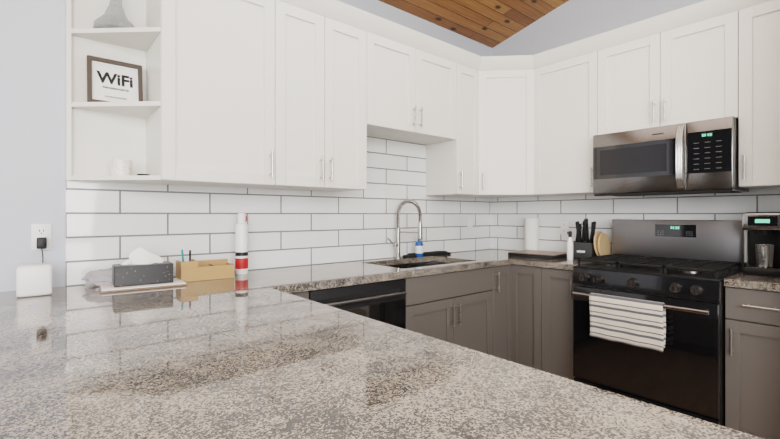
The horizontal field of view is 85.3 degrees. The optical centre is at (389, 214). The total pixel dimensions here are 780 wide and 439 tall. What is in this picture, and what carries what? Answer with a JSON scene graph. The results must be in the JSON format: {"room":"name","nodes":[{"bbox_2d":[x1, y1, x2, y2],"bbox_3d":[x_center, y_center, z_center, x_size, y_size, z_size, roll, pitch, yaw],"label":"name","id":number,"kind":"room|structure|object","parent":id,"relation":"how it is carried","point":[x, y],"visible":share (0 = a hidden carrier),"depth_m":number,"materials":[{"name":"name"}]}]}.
{"room":"kitchen","nodes":[
{"label":"kitchen","id":0,"kind":"room"},
{"bbox_2d":[0,0,491,291],"bbox_3d":[-1.314,-0.180,2.138,6.120,2.840,0.120,0,0,-40],"label":"wall","id":1,"kind":"structure","parent":0,"point":[32,111],"depth_m":1.86,"materials":[{"name":"white paint"}]},
{"bbox_2d":[31,224,51,262],"bbox_3d":[-1.497,0.183,1.821,0.070,0.284,0.125,0,0,-40],"label":"electrical outlet","id":2,"kind":"object","parent":1,"relation":"attached to","point":[41,237],"visible":0.81,"depth_m":1.85,"materials":[{"name":"white plastic"}]},
{"bbox_2d":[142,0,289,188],"bbox_3d":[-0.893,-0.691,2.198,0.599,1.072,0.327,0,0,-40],"label":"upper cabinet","id":3,"kind":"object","parent":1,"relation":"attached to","point":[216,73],"depth_m":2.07,"materials":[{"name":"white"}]},
{"bbox_2d":[93,0,133,27],"bbox_3d":[-1.271,-0.973,1.964,0.176,0.275,0.176,0,0,-40],"label":"decanter","id":4,"kind":"object","parent":3,"relation":"in","point":[114,15],"visible":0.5,"depth_m":1.91,"materials":[{"name":"white ceramic"}]},
{"bbox_2d":[87,55,142,101],"bbox_3d":[-1.297,-0.618,2.003,0.220,0.223,0.049,0,0,-40],"label":"frame","id":5,"kind":"object","parent":3,"relation":"in","point":[97,91],"visible":0.69,"depth_m":2.00,"materials":[{"name":"white paper"}]},
{"bbox_2d":[96,70,132,87],"bbox_3d":[-1.301,-0.640,2.003,0.146,0.055,0.001,0,-6,-40],"label":"wifi text","id":6,"kind":"object","parent":5,"relation":"attached to","point":[106,74],"visible":1,"depth_m":2.01,"materials":[{"name":"black plastic"}]},
{"bbox_2d":[103,86,128,91],"bbox_3d":[-1.296,-0.593,2.001,0.105,0.010,0.001,0,-8,-40],"label":"wifi text","id":7,"kind":"object","parent":5,"relation":"attached to","point":[115,88],"visible":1,"depth_m":2.00,"materials":[{"name":"black paint"}]},
{"bbox_2d":[111,159,131,175],"bbox_3d":[-1.249,-0.215,1.970,0.084,0.078,0.084,0,0,-40],"label":"cup","id":8,"kind":"object","parent":3,"relation":"in","point":[121,166],"visible":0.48,"depth_m":1.94,"materials":[{"name":"white ceramic"}]},
{"bbox_2d":[66,136,492,285],"bbox_3d":[-0.251,-0.120,2.957,3.200,0.890,0.008,0,0,-40],"label":"wall tile","id":9,"kind":"structure","parent":1,"relation":"attached to","point":[109,225],"depth_m":2.59,"materials":[{"name":"white tile"}]},
{"bbox_2d":[274,0,377,191],"bbox_3d":[-0.479,-0.691,2.549,0.724,1.072,0.327,0,0,-40],"label":"upper cabinet","id":10,"kind":"object","parent":1,"relation":"attached to","point":[310,95],"depth_m":2.45,"materials":[{"name":"white wood"}]},
{"bbox_2d":[378,16,449,143],"bbox_3d":[0.071,-0.894,3.017,0.839,0.667,0.327,0,0,-40],"label":"upper cabinet","id":11,"kind":"object","parent":1,"relation":"attached to","point":[414,68],"depth_m":2.88,"materials":[{"name":"white wood"}]},
{"bbox_2d":[422,44,477,196],"bbox_3d":[0.503,-0.691,3.358,0.379,1.072,0.367,0,0,-40],"label":"upper cabinet","id":12,"kind":"object","parent":1,"relation":"attached to","point":[451,165],"depth_m":3.25,"materials":[{"name":"white wood"}]},
{"bbox_2d":[458,54,537,197],"bbox_3d":[0.927,-0.691,3.515,0.677,1.072,0.676,0,0,-40],"label":"upper cabinet","id":13,"kind":"object","parent":1,"relation":"attached to","point":[507,85],"depth_m":3.33,"materials":[{"name":"white wood"}]},
{"bbox_2d":[379,0,568,47],"bbox_3d":[0.579,-2.232,-0.106,6.400,0.060,6.500,0,-12,-40],"label":"ceiling","id":14,"kind":"structure","parent":0,"point":[491,23],"depth_m":3.46,"materials":[{"name":"brown wood"}]},
{"bbox_2d":[492,0,704,55],"bbox_3d":[2.915,-0.835,1.794,0.120,4.150,6.120,0,0,-40],"label":"wall","id":15,"kind":"structure","parent":0,"point":[569,21],"depth_m":3.37,"materials":[{"name":"white paint"}]},
{"bbox_2d":[538,32,605,195],"bbox_3d":[1.391,-0.691,3.208,0.367,1.072,0.599,0,0,-40],"label":"upper cabinet","id":16,"kind":"object","parent":15,"relation":"attached to","point":[571,76],"depth_m":3.08,"materials":[{"name":"white wood"}]},
{"bbox_2d":[493,188,779,265],"bbox_3d":[1.665,0.083,3.166,0.008,0.484,2.170,0,0,-40],"label":"wall tiles","id":17,"kind":"structure","parent":15,"relation":"attached to","point":[510,214],"depth_m":3.22,"materials":[{"name":"white tile"}]},
{"bbox_2d":[560,220,568,234],"bbox_3d":[1.419,0.105,3.443,0.008,0.115,0.070,0,0,-40],"label":"electrical outlet","id":18,"kind":"object","parent":17,"relation":"attached to","point":[564,227],"visible":0.92,"depth_m":3.44,"materials":[{"name":"white plastic"}]},
{"bbox_2d":[606,0,741,133],"bbox_3d":[1.808,-0.884,2.747,0.327,0.687,0.764,0,0,-40],"label":"upper cabinet","id":19,"kind":"object","parent":15,"relation":"attached to","point":[683,65],"depth_m":2.57,"materials":[{"name":"white wood"}]},
{"bbox_2d":[593,116,748,195],"bbox_3d":[1.759,-0.331,2.704,0.456,0.412,0.753,0,0,-40],"label":"microwave","id":20,"kind":"object","parent":19,"relation":"attached to","point":[699,157],"visible":1,"depth_m":2.53,"materials":[{"name":"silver metal"}]},
{"bbox_2d":[739,0,779,188],"bbox_3d":[2.129,-0.691,2.370,0.327,1.072,0.344,0,0,-40],"label":"upper cabinet","id":21,"kind":"object","parent":15,"relation":"attached to","point":[759,126],"depth_m":2.29,"materials":[{"name":"white wood"}]},
{"bbox_3d":[0.629,1.266,-0.148,6.120,0.050,6.120,0,0,-40],"label":"floor","id":22,"kind":"structure","parent":0,"visible":0},
{"bbox_2d":[290,291,308,298],"bbox_3d":[-0.678,0.802,2.191,0.236,0.876,0.617,0,0,-40],"label":"base cabinet","id":23,"kind":"object","parent":22,"relation":"on","point":[305,294],"depth_m":2.01,"materials":[{"name":"grey wood"}]},
{"bbox_2d":[0,281,763,438],"bbox_3d":[-0.249,0.345,0.144,1.860,0.038,3.000,0,0,-40],"label":"countertop","id":24,"kind":"structure","parent":23,"relation":"on","point":[260,354],"depth_m":0.82,"materials":[{"name":"stone"}]},
{"bbox_2d":[308,279,406,328],"bbox_3d":[-0.329,0.801,2.450,0.621,0.873,0.659,0,0,-40],"label":"dishwasher","id":25,"kind":"object","parent":22,"relation":"on","point":[383,301],"visible":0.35,"depth_m":2.27,"materials":[{"name":"black metal"}]},
{"bbox_2d":[422,264,513,361],"bbox_3d":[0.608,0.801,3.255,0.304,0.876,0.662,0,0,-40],"label":"base cabinet","id":26,"kind":"object","parent":22,"relation":"on","point":[473,309],"depth_m":2.85,"materials":[{"name":"grey wood"}]},
{"bbox_2d":[460,249,511,256],"bbox_3d":[0.920,0.344,3.538,0.657,0.038,0.420,0,0,-40],"label":"countertop","id":27,"kind":"structure","parent":26,"relation":"on","point":[491,252],"depth_m":3.63,"materials":[{"name":"stone"}]},
{"bbox_2d":[524,218,538,249],"bbox_3d":[1.203,0.176,3.600,0.116,0.295,0.116,0,0,-40],"label":"paper towel roll","id":28,"kind":"object","parent":27,"relation":"on","point":[531,233],"visible":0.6,"depth_m":3.55,"materials":[{"name":"white paper"}]},
{"bbox_2d":[514,264,549,372],"bbox_3d":[1.203,0.801,3.201,0.661,0.876,0.320,0,0,-40],"label":"base cabinet","id":29,"kind":"object","parent":22,"relation":"on","point":[521,314],"depth_m":3.00,"materials":[{"name":"grey wood"}]},
{"bbox_2d":[0,252,518,312],"bbox_3d":[-0.486,0.344,2.343,4.347,0.038,0.632,0,0,-40],"label":"countertop","id":30,"kind":"structure","parent":29,"relation":"on","point":[330,275],"depth_m":2.16,"materials":[{"name":"stone"}]},
{"bbox_2d":[16,263,51,297],"bbox_3d":[-1.440,0.263,1.715,0.110,0.122,0.111,0,0,-40],"label":"box","id":31,"kind":"object","parent":30,"relation":"on","point":[33,280],"visible":1,"depth_m":1.68,"materials":[{"name":"white plastic"}]},
{"bbox_2d":[81,267,111,285],"bbox_3d":[-1.280,0.284,1.956,0.238,0.086,0.098,0,0,-40],"label":"plastic bag","id":32,"kind":"object","parent":30,"relation":"on","point":[99,277],"visible":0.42,"depth_m":1.91,"materials":[{"name":"white plastic"}]},
{"bbox_2d":[99,278,187,292],"bbox_3d":[-1.122,0.319,1.927,0.330,0.011,0.210,0,0,-36],"label":"magazine","id":33,"kind":"object","parent":30,"relation":"on","point":[106,288],"visible":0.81,"depth_m":1.85,"materials":[{"name":"white paper"}]},
{"bbox_2d":[112,247,172,286],"bbox_3d":[-1.127,0.231,1.933,0.230,0.163,0.120,0,0,-36],"label":"tissue box","id":34,"kind":"object","parent":33,"relation":"on","point":[141,266],"visible":1,"depth_m":1.90,"materials":[{"name":"black"}]},
{"bbox_2d":[176,249,233,281],"bbox_3d":[-0.937,0.249,2.150,0.250,0.151,0.124,0,0,-37],"label":"organizer","id":35,"kind":"object","parent":30,"relation":"on","point":[190,270],"visible":0.92,"depth_m":2.10,"materials":[{"name":"brown wood"}]},
{"bbox_2d":[235,213,247,274],"bbox_3d":[-0.810,0.158,2.324,0.076,0.333,0.067,0,0,-40],"label":"bottle","id":36,"kind":"object","parent":30,"relation":"on","point":[241,246],"visible":1,"depth_m":2.29,"materials":[{"name":"white plastic"}]},
{"bbox_2d":[387,199,422,258],"bbox_3d":[0.095,0.105,3.049,0.186,0.438,0.239,0,0,-40],"label":"faucet","id":37,"kind":"object","parent":30,"relation":"on","point":[398,229],"visible":1,"depth_m":3.10,"materials":[{"name":"silver metal"}]},
{"bbox_2d":[387,261,449,268],"bbox_3d":[0.209,0.509,2.933,0.728,0.290,0.458,0,0,-40],"label":"sink","id":38,"kind":"object","parent":30,"relation":"in","point":[417,264],"visible":0.06,"depth_m":3.20,"materials":[{"name":"silver metal"}]},
{"bbox_2d":[415,236,422,256],"bbox_3d":[0.223,0.240,3.233,0.064,0.168,0.064,0,0,-40],"label":"soap bottle","id":39,"kind":"object","parent":30,"relation":"on","point":[418,248],"visible":0.88,"depth_m":3.21,"materials":[{"name":"blue plastic"}]},
{"bbox_2d":[403,251,450,257],"bbox_3d":[0.298,0.310,3.345,0.460,0.027,0.088,0,0,-40],"label":"dish mat","id":40,"kind":"object","parent":30,"relation":"on","point":[425,254],"visible":0.88,"depth_m":3.32,"materials":[{"name":"black"}]},
{"bbox_2d":[550,268,575,379],"bbox_3d":[1.348,0.801,3.064,0.617,0.876,0.315,0,0,-40],"label":"base cabinet","id":41,"kind":"object","parent":22,"relation":"on","point":[561,280],"depth_m":2.84,"materials":[{"name":"grey wood"}]},
{"bbox_2d":[512,257,594,269],"bbox_3d":[1.285,0.344,3.108,0.657,0.038,0.467,0,0,-40],"label":"countertop","id":42,"kind":"structure","parent":41,"relation":"on","point":[559,263],"depth_m":2.93,"materials":[{"name":"stone"}]},
{"bbox_2d":[508,250,566,258],"bbox_3d":[1.165,0.309,3.306,0.333,0.031,0.396,0,0,-40],"label":"placemats","id":43,"kind":"object","parent":42,"relation":"on","point":[540,254],"visible":0.88,"depth_m":3.21,"materials":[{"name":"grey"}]},
{"bbox_2d":[567,231,572,260],"bbox_3d":[1.276,0.221,3.006,0.052,0.206,0.043,0,0,-40],"label":"spray bottle","id":44,"kind":"object","parent":42,"relation":"on","point":[569,249],"visible":1,"depth_m":2.99,"materials":[{"name":"white plastic"}]},
{"bbox_2d":[573,219,596,258],"bbox_3d":[1.453,0.176,3.159,0.133,0.295,0.172,0,0,-40],"label":"knife block","id":45,"kind":"object","parent":42,"relation":"on","point":[583,247],"visible":0.94,"depth_m":3.12,"materials":[{"name":"grey plastic"}]},
{"bbox_2d":[593,231,610,255],"bbox_3d":[1.542,0.221,3.076,0.208,0.205,0.063,0,0,-40],"label":"cutting boards","id":46,"kind":"object","parent":42,"relation":"on","point":[602,245],"visible":0.79,"depth_m":3.04,"materials":[{"name":"brown wood"}]},
{"bbox_2d":[572,219,747,425],"bbox_3d":[1.629,0.637,2.595,0.763,1.204,0.749,0,0,-40],"label":"stove","id":47,"kind":"object","parent":22,"relation":"on","point":[649,318],"visible":0.94,"depth_m":2.40,"materials":[{"name":"black metal"}]},
{"bbox_2d":[589,293,665,351],"bbox_3d":[1.332,0.597,2.394,0.050,0.256,0.391,0,0,-40],"label":"towel","id":48,"kind":"object","parent":47,"relation":"hanging from","point":[634,322],"depth_m":2.36,"materials":[{"name":"white fabric"}]},
{"bbox_2d":[725,286,779,438],"bbox_3d":[2.037,0.802,2.253,0.617,0.876,0.285,0,0,-40],"label":"base cabinet","id":49,"kind":"object","parent":22,"relation":"on","point":[752,321],"depth_m":2.09,"materials":[{"name":"grey wood"}]},
{"bbox_2d":[724,272,779,291],"bbox_3d":[2.031,0.344,2.249,0.632,0.038,0.287,0,0,-40],"label":"countertop","id":50,"kind":"structure","parent":49,"relation":"on","point":[740,280],"depth_m":2.10,"materials":[{"name":"stone"}]},
{"bbox_2d":[742,212,779,276],"bbox_3d":[2.109,0.155,2.372,0.344,0.338,0.191,0,0,-40],"label":"coffee maker","id":51,"kind":"object","parent":50,"relation":"on","point":[761,243],"visible":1,"depth_m":2.29,"materials":[{"name":"black plastic"}]}
]}

